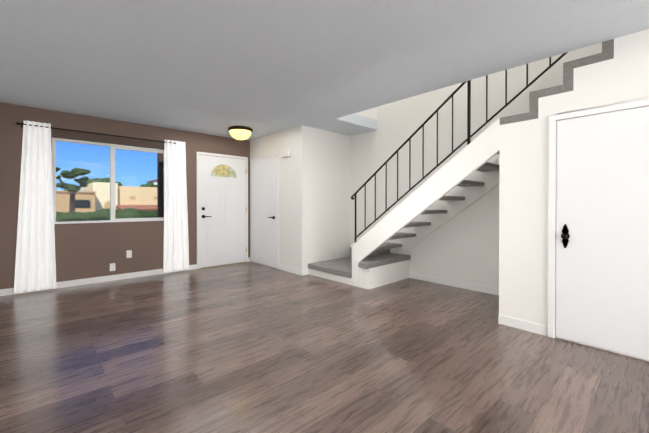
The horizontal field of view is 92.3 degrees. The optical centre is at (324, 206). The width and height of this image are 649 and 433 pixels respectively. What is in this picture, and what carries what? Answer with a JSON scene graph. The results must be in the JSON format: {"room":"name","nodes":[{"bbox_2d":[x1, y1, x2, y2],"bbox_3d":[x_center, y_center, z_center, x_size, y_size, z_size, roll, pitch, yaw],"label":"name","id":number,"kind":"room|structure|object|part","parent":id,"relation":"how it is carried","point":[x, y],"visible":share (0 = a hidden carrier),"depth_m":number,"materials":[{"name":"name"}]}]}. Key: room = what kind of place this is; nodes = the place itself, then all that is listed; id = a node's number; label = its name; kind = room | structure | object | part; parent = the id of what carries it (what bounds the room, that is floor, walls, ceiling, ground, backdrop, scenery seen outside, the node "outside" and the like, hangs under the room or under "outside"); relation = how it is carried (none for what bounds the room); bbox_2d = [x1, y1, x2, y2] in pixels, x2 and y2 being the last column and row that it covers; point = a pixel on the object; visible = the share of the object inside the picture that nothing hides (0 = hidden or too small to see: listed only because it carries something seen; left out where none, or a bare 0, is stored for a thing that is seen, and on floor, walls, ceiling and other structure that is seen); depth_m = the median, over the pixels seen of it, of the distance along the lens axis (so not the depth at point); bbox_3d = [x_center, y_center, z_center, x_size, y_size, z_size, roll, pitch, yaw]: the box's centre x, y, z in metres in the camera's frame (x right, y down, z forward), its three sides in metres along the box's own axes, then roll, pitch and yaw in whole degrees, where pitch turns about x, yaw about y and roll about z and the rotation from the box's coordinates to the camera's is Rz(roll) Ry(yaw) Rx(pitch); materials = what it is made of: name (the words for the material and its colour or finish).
{"room":"living room","nodes":[
{"label":"living room","id":0,"kind":"room"},
{"bbox_2d":[0,102,249,288],"bbox_3d":[-2.934,-0.102,5.083,3.750,2.440,0.150,0,1,-43],"label":"wall","id":1,"kind":"structure","parent":0,"point":[86,250],"depth_m":4.59,"materials":[{"name":"brown paint"}]},
{"bbox_2d":[0,264,196,295],"bbox_3d":[-3.217,1.079,4.720,2.530,0.085,0.012,0,1,-43],"label":"baseboard","id":2,"kind":"structure","parent":1,"relation":"attached to","point":[10,291],"depth_m":4.61,"materials":[{"name":"white wood"}]},
{"bbox_2d":[14,121,188,292],"bbox_3d":[-3.156,-0.011,4.684,2.155,2.205,0.130,0,1,-43],"label":"curtains","id":3,"kind":"object","parent":1,"relation":"hanging from","point":[35,265],"visible":1,"depth_m":4.14,"materials":[{"name":"white fabric"}]},
{"bbox_2d":[14,121,55,292],"bbox_3d":[-3.785,-0.007,4.080,0.410,2.205,0.096,0,1,-43],"label":"drape","id":4,"kind":"object","parent":3,"relation":"hanging from","point":[35,264],"depth_m":4.09,"materials":[{"name":"white fabric"}]},
{"bbox_3d":[-3.222,-1.063,4.636,1.938,0.060,0.098,0,1,-43],"label":"rod black","id":5,"kind":"part","parent":3,"relation":"part of","materials":[{"name":"black metal"}]},
{"bbox_2d":[163,140,188,271],"bbox_3d":[-2.501,-0.013,5.265,0.405,2.190,0.096,0,1,-43],"label":"drape","id":6,"kind":"object","parent":3,"relation":"hanging from","point":[176,242],"depth_m":5.25,"materials":[{"name":"white fabric"}]},
{"bbox_2d":[52,137,163,222],"bbox_3d":[-3.246,-0.423,4.836,1.480,1.322,0.055,0,1,-43],"label":"window","id":7,"kind":"structure","parent":1,"relation":"in","point":[113,147],"depth_m":4.78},
{"bbox_2d":[52,128,164,149],"bbox_3d":[-3.203,-1.021,4.785,1.476,0.113,0.079,0,1,-43],"label":"valance board","id":8,"kind":"object","parent":1,"relation":"attached to","point":[72,135],"visible":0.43,"depth_m":4.66,"materials":[{"name":"brown wood"}]},
{"bbox_2d":[54,219,163,223],"bbox_3d":[-3.197,0.226,4.788,1.476,0.017,0.095,0,1,-43],"label":"window sill","id":9,"kind":"structure","parent":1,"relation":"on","point":[106,221],"depth_m":4.64,"materials":[{"name":"white wood"}]},
{"bbox_2d":[110,263,114,270],"bbox_3d":[-3.212,0.915,4.724,0.072,0.116,0.006,0,1,-43],"label":"electrical outlet plate","id":10,"kind":"object","parent":1,"relation":"attached to","point":[112,264],"depth_m":4.72,"materials":[{"name":"white plastic"}]},
{"bbox_2d":[126,250,131,257],"bbox_3d":[-3.052,0.740,4.871,0.072,0.116,0.006,0,1,-43],"label":"electrical outlet plate","id":11,"kind":"object","parent":1,"relation":"attached to","point":[127,256],"depth_m":4.87,"materials":[{"name":"white plastic"}]},
{"bbox_2d":[196,152,247,268],"bbox_3d":[-1.909,0.063,5.905,1.010,2.099,0.028,0,1,-43],"label":"front door","id":12,"kind":"structure","parent":1,"relation":"in","point":[197,174],"depth_m":5.86,"materials":[{"name":"white wood"}]},
{"bbox_2d":[206,184,239,256],"bbox_3d":[-1.908,0.252,5.905,0.684,1.324,0.004,0,1,-43],"label":"panel molding","id":13,"kind":"structure","parent":12,"relation":"attached to","point":[221,220],"depth_m":5.88,"materials":[{"name":"white wood"}]},
{"bbox_2d":[209,163,237,178],"bbox_3d":[-1.903,-0.683,5.900,0.571,0.285,0.008,0,1,-43],"label":"rim","id":14,"kind":"object","parent":12,"relation":"attached to","point":[213,167],"visible":1,"depth_m":5.88,"materials":[{"name":"white wood"}]},
{"bbox_2d":[211,165,235,177],"bbox_3d":[-1.904,-0.680,5.902,0.510,0.235,0.001,0,1,-43],"label":"fanlight","id":15,"kind":"object","parent":12,"relation":"attached to","point":[224,172],"visible":1,"depth_m":5.90,"materials":[{"name":"yellow glass"}]},
{"bbox_2d":[250,125,349,269],"bbox_3d":[-0.509,-0.110,6.177,1.298,2.440,1.830,0,1,-43],"label":"wall","id":16,"kind":"structure","parent":0,"point":[314,177],"depth_m":5.38,"materials":[{"name":"white paint"}]},
{"bbox_2d":[251,155,276,267],"bbox_3d":[-1.148,0.086,5.904,0.009,2.028,0.919,0,1,-43],"label":"door","id":17,"kind":"structure","parent":16,"relation":"in","point":[264,205],"depth_m":5.88,"materials":[{"name":"white wood"}]},
{"bbox_2d":[250,153,278,268],"bbox_3d":[-1.167,0.073,5.887,0.060,2.078,0.989,0,1,-43],"label":"door frame","id":18,"kind":"structure","parent":16,"relation":"in","point":[268,155],"depth_m":5.56,"materials":[{"name":"white wood"}]},
{"bbox_2d":[281,148,289,156],"bbox_3d":[-0.669,-0.929,5.353,0.043,0.140,0.220,0,1,-43],"label":"door chime","id":19,"kind":"object","parent":16,"relation":"attached to","point":[285,152],"visible":1,"depth_m":5.32,"materials":[{"name":"white plastic"}]},
{"bbox_2d":[279,265,300,274],"bbox_3d":[-0.591,1.074,5.309,0.012,0.085,0.652,0,1,-43],"label":"baseboard","id":20,"kind":"structure","parent":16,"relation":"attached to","point":[290,269],"depth_m":5.29,"materials":[{"name":"white wood"}]},
{"bbox_2d":[301,269,308,275],"bbox_3d":[-0.317,1.076,5.110,0.146,0.085,0.012,0,1,-43],"label":"baseboard","id":21,"kind":"structure","parent":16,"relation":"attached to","point":[305,272],"depth_m":5.10,"materials":[{"name":"white wood"}]},
{"bbox_2d":[0,262,648,432],"bbox_3d":[0.635,1.199,2.182,5.048,0.120,9.268,0,1,-43],"label":"floor","id":22,"kind":"structure","parent":0,"point":[250,347],"depth_m":2.26,"materials":[{"name":"laminate"}]},
{"bbox_2d":[199,262,246,268],"bbox_3d":[-1.903,1.107,5.906,0.928,0.011,0.048,0,1,-43],"label":"threshold","id":23,"kind":"object","parent":22,"relation":"on","point":[222,265],"visible":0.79,"depth_m":5.87,"materials":[{"name":"gold metal"}]},
{"bbox_2d":[308,268,351,284],"bbox_3d":[0.435,1.068,5.149,1.010,0.100,0.970,0,1,-43],"label":"step","id":24,"kind":"structure","parent":22,"relation":"on","point":[334,277],"depth_m":4.76,"materials":[{"name":"white"}]},
{"bbox_2d":[308,257,351,277],"bbox_3d":[0.428,0.978,5.142,1.030,0.080,0.970,0,1,-43],"label":"slab","id":25,"kind":"object","parent":24,"relation":"on","point":[341,267],"depth_m":4.95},
{"bbox_2d":[361,260,409,289],"bbox_3d":[0.868,0.976,4.680,1.010,0.290,0.306,0,1,-43],"label":"step","id":26,"kind":"structure","parent":22,"relation":"on","point":[375,277],"depth_m":4.46,"materials":[{"name":"white paint"}]},
{"bbox_2d":[350,247,410,268],"bbox_3d":[0.524,0.794,5.003,1.076,0.070,1.290,0,1,-43],"label":"slab","id":27,"kind":"object","parent":26,"relation":"on","point":[377,260],"visible":0.75,"depth_m":4.56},
{"bbox_2d":[367,249,389,256],"bbox_3d":[0.736,0.711,4.819,0.918,0.099,0.020,0,1,-43],"label":"slab","id":28,"kind":"object","parent":27,"relation":"on","point":[380,252],"visible":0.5,"depth_m":4.93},
{"bbox_2d":[352,118,499,287],"bbox_3d":[1.061,0.130,3.749,0.050,1.997,1.926,0,1,-43],"label":"stair stringer","id":29,"kind":"structure","parent":22,"relation":"on","point":[480,150],"depth_m":3.56,"materials":[{"name":"white"}]},
{"bbox_2d":[351,242,401,251],"bbox_3d":[0.807,0.617,4.743,0.920,0.050,0.277,0,1,-43],"label":"slab","id":30,"kind":"object","parent":29,"relation":"attached to","point":[385,246],"visible":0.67,"depth_m":4.75,"materials":[{"name":"grey carpet"}]},
{"bbox_2d":[389,232,415,239],"bbox_3d":[0.975,0.435,4.560,0.920,0.050,0.277,0,1,-43],"label":"slab","id":31,"kind":"object","parent":29,"relation":"attached to","point":[399,235],"visible":0.56,"depth_m":4.60,"materials":[{"name":"grey carpet"}]},
{"bbox_2d":[404,221,430,227],"bbox_3d":[1.142,0.253,4.378,0.920,0.050,0.277,0,1,-43],"label":"slab","id":32,"kind":"object","parent":29,"relation":"attached to","point":[414,224],"visible":0.5,"depth_m":4.37,"materials":[{"name":"grey carpet"}]},
{"bbox_2d":[420,210,446,214],"bbox_3d":[1.310,0.072,4.195,0.920,0.050,0.277,0,1,-43],"label":"slab","id":33,"kind":"object","parent":29,"relation":"attached to","point":[434,211],"visible":0.52,"depth_m":4.15,"materials":[{"name":"grey carpet"}]},
{"bbox_2d":[439,196,464,199],"bbox_3d":[1.477,-0.110,4.012,0.920,0.050,0.277,0,1,-43],"label":"slab","id":34,"kind":"object","parent":29,"relation":"attached to","point":[452,198],"visible":0.42,"depth_m":3.96,"materials":[{"name":"grey carpet"}]},
{"bbox_2d":[351,52,567,241],"bbox_3d":[1.269,-0.759,3.517,0.030,2.585,2.598,0,1,-43],"label":"stair railing","id":35,"kind":"object","parent":29,"relation":"attached to","point":[469,136],"visible":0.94,"depth_m":3.49,"materials":[{"name":"black metal"}]},
{"bbox_2d":[457,180,483,186],"bbox_3d":[1.645,-0.292,3.829,0.920,0.050,0.277,0,1,-43],"label":"slab","id":36,"kind":"object","parent":29,"relation":"attached to","point":[466,183],"visible":0.52,"depth_m":3.84,"materials":[{"name":"grey carpet"}]},
{"bbox_2d":[476,162,498,171],"bbox_3d":[1.812,-0.473,3.646,0.920,0.050,0.277,0,1,-43],"label":"slab","id":37,"kind":"object","parent":29,"relation":"attached to","point":[486,167],"visible":0.33,"depth_m":3.66,"materials":[{"name":"grey carpet"}]},
{"bbox_2d":[0,0,648,140],"bbox_3d":[0.635,-1.381,2.163,5.048,0.160,9.268,0,1,-43],"label":"ceiling","id":38,"kind":"structure","parent":0,"point":[261,68],"depth_m":2.62,"materials":[{"name":"white paint"}]},
{"bbox_2d":[228,126,252,140],"bbox_3d":[-1.426,-1.217,5.292,0.410,0.208,0.410,0,1,-43],"label":"ceiling light","id":39,"kind":"object","parent":38,"relation":"attached to","point":[240,133],"visible":1,"depth_m":5.16,"materials":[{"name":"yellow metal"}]},
{"bbox_3d":[-1.426,-1.203,5.292,0.356,0.140,0.356,0,1,-43],"label":"shade glass","id":40,"kind":"part","parent":39,"relation":"part of","materials":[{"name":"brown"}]},
{"bbox_2d":[354,107,376,119],"bbox_3d":[0.486,-2.782,5.065,1.018,2.600,0.150,0,1,-43],"label":"wall","id":41,"kind":"structure","parent":0,"point":[371,113],"depth_m":5.24,"materials":[{"name":"white paint"}]},
{"bbox_2d":[350,42,601,288],"bbox_3d":[3.055,-1.468,3.151,0.150,5.200,7.438,0,1,-43],"label":"wall","id":42,"kind":"structure","parent":0,"point":[463,246],"depth_m":4.49,"materials":[{"name":"white paint"}]},
{"bbox_2d":[390,157,498,253],"bbox_3d":[1.761,-0.055,4.418,0.043,1.637,1.960,0,1,-43],"label":"beam","id":43,"kind":"structure","parent":42,"relation":"attached to","point":[473,194],"depth_m":4.38,"materials":[{"name":"white paint"}]},
{"bbox_2d":[409,272,498,294],"bbox_3d":[1.889,1.081,4.313,0.012,0.085,1.620,0,1,-43],"label":"baseboard","id":44,"kind":"structure","parent":42,"relation":"attached to","point":[475,287],"depth_m":4.35,"materials":[{"name":"white wood"}]},
{"bbox_2d":[499,29,648,361],"bbox_3d":[3.261,-0.075,1.379,0.070,2.440,4.540,0,1,-43],"label":"wall","id":45,"kind":"structure","parent":0,"point":[622,75],"depth_m":2.80,"materials":[{"name":"white paint"}]},
{"bbox_2d":[498,315,546,335],"bbox_3d":[1.823,1.092,2.885,0.012,0.085,0.390,0,1,-43],"label":"baseboard","id":46,"kind":"structure","parent":45,"relation":"attached to","point":[524,325],"depth_m":2.87,"materials":[{"name":"white wood"}]},
{"bbox_2d":[500,39,613,124],"bbox_3d":[1.996,-1.196,2.741,0.070,0.817,0.811,0,1,-43],"label":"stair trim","id":47,"kind":"structure","parent":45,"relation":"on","point":[607,53],"depth_m":2.65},
{"bbox_2d":[548,98,648,337],"bbox_3d":[2.187,0.172,2.436,0.074,1.931,0.736,0,1,-43],"label":"door frame","id":48,"kind":"structure","parent":45,"relation":"in","point":[644,102],"depth_m":2.69,"materials":[{"name":"white wood"}]},
{"bbox_2d":[556,106,648,360],"bbox_3d":[2.209,0.195,2.457,0.012,1.860,0.626,0,1,-43],"label":"door","id":49,"kind":"structure","parent":45,"relation":"in","point":[602,214],"depth_m":2.45,"materials":[{"name":"white wood"}]},
{"bbox_2d":[561,224,569,247],"bbox_3d":[2.034,0.248,2.634,0.006,0.202,0.060,0,1,-43],"label":"plate","id":50,"kind":"object","parent":49,"relation":"attached to","point":[565,230],"visible":0.94,"depth_m":2.63,"materials":[{"name":"black metal"}]},
{"label":"outside","id":51,"kind":"structure","parent":0,"visible":0},
{"bbox_3d":[-21.744,1.154,45.045,90.000,0.150,84.082,0,1,-43],"label":"ground","id":52,"kind":"structure","parent":51,"visible":0},
{"bbox_2d":[56,167,90,211],"bbox_3d":[-8.934,0.002,10.620,1.591,2.758,1.098,0,1,-43],"label":"tree","id":53,"kind":"object","parent":52,"relation":"on","point":[73,189],"depth_m":10.66,"materials":[{"name":"green plant"}]},
{"bbox_2d":[56,179,156,212],"bbox_3d":[-19.218,-1.019,27.548,70.000,4.550,19.600,0,1,-43],"label":"buildings","id":54,"kind":"structure","parent":52,"relation":"on","point":[102,189],"depth_m":21.39},
{"bbox_2d":[56,208,156,221],"bbox_3d":[-4.219,0.693,8.488,12.871,1.352,1.425,0,1,-43],"label":"hedge","id":55,"kind":"object","parent":52,"relation":"on","point":[105,215],"depth_m":7.13,"materials":[{"name":"green plant"}]},
{"bbox_2d":[86,177,156,186],"bbox_3d":[-20.691,-0.867,32.489,6.961,4.173,2.805,0,1,-43],"label":"tree","id":56,"kind":"object","parent":52,"relation":"on","point":[107,180],"depth_m":31.08,"materials":[{"name":"green plant"}]},
{"bbox_2d":[157,153,163,216],"bbox_3d":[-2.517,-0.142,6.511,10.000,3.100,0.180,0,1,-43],"label":"patio post","id":57,"kind":"object","parent":52,"relation":"on","point":[160,184],"depth_m":5.91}
]}

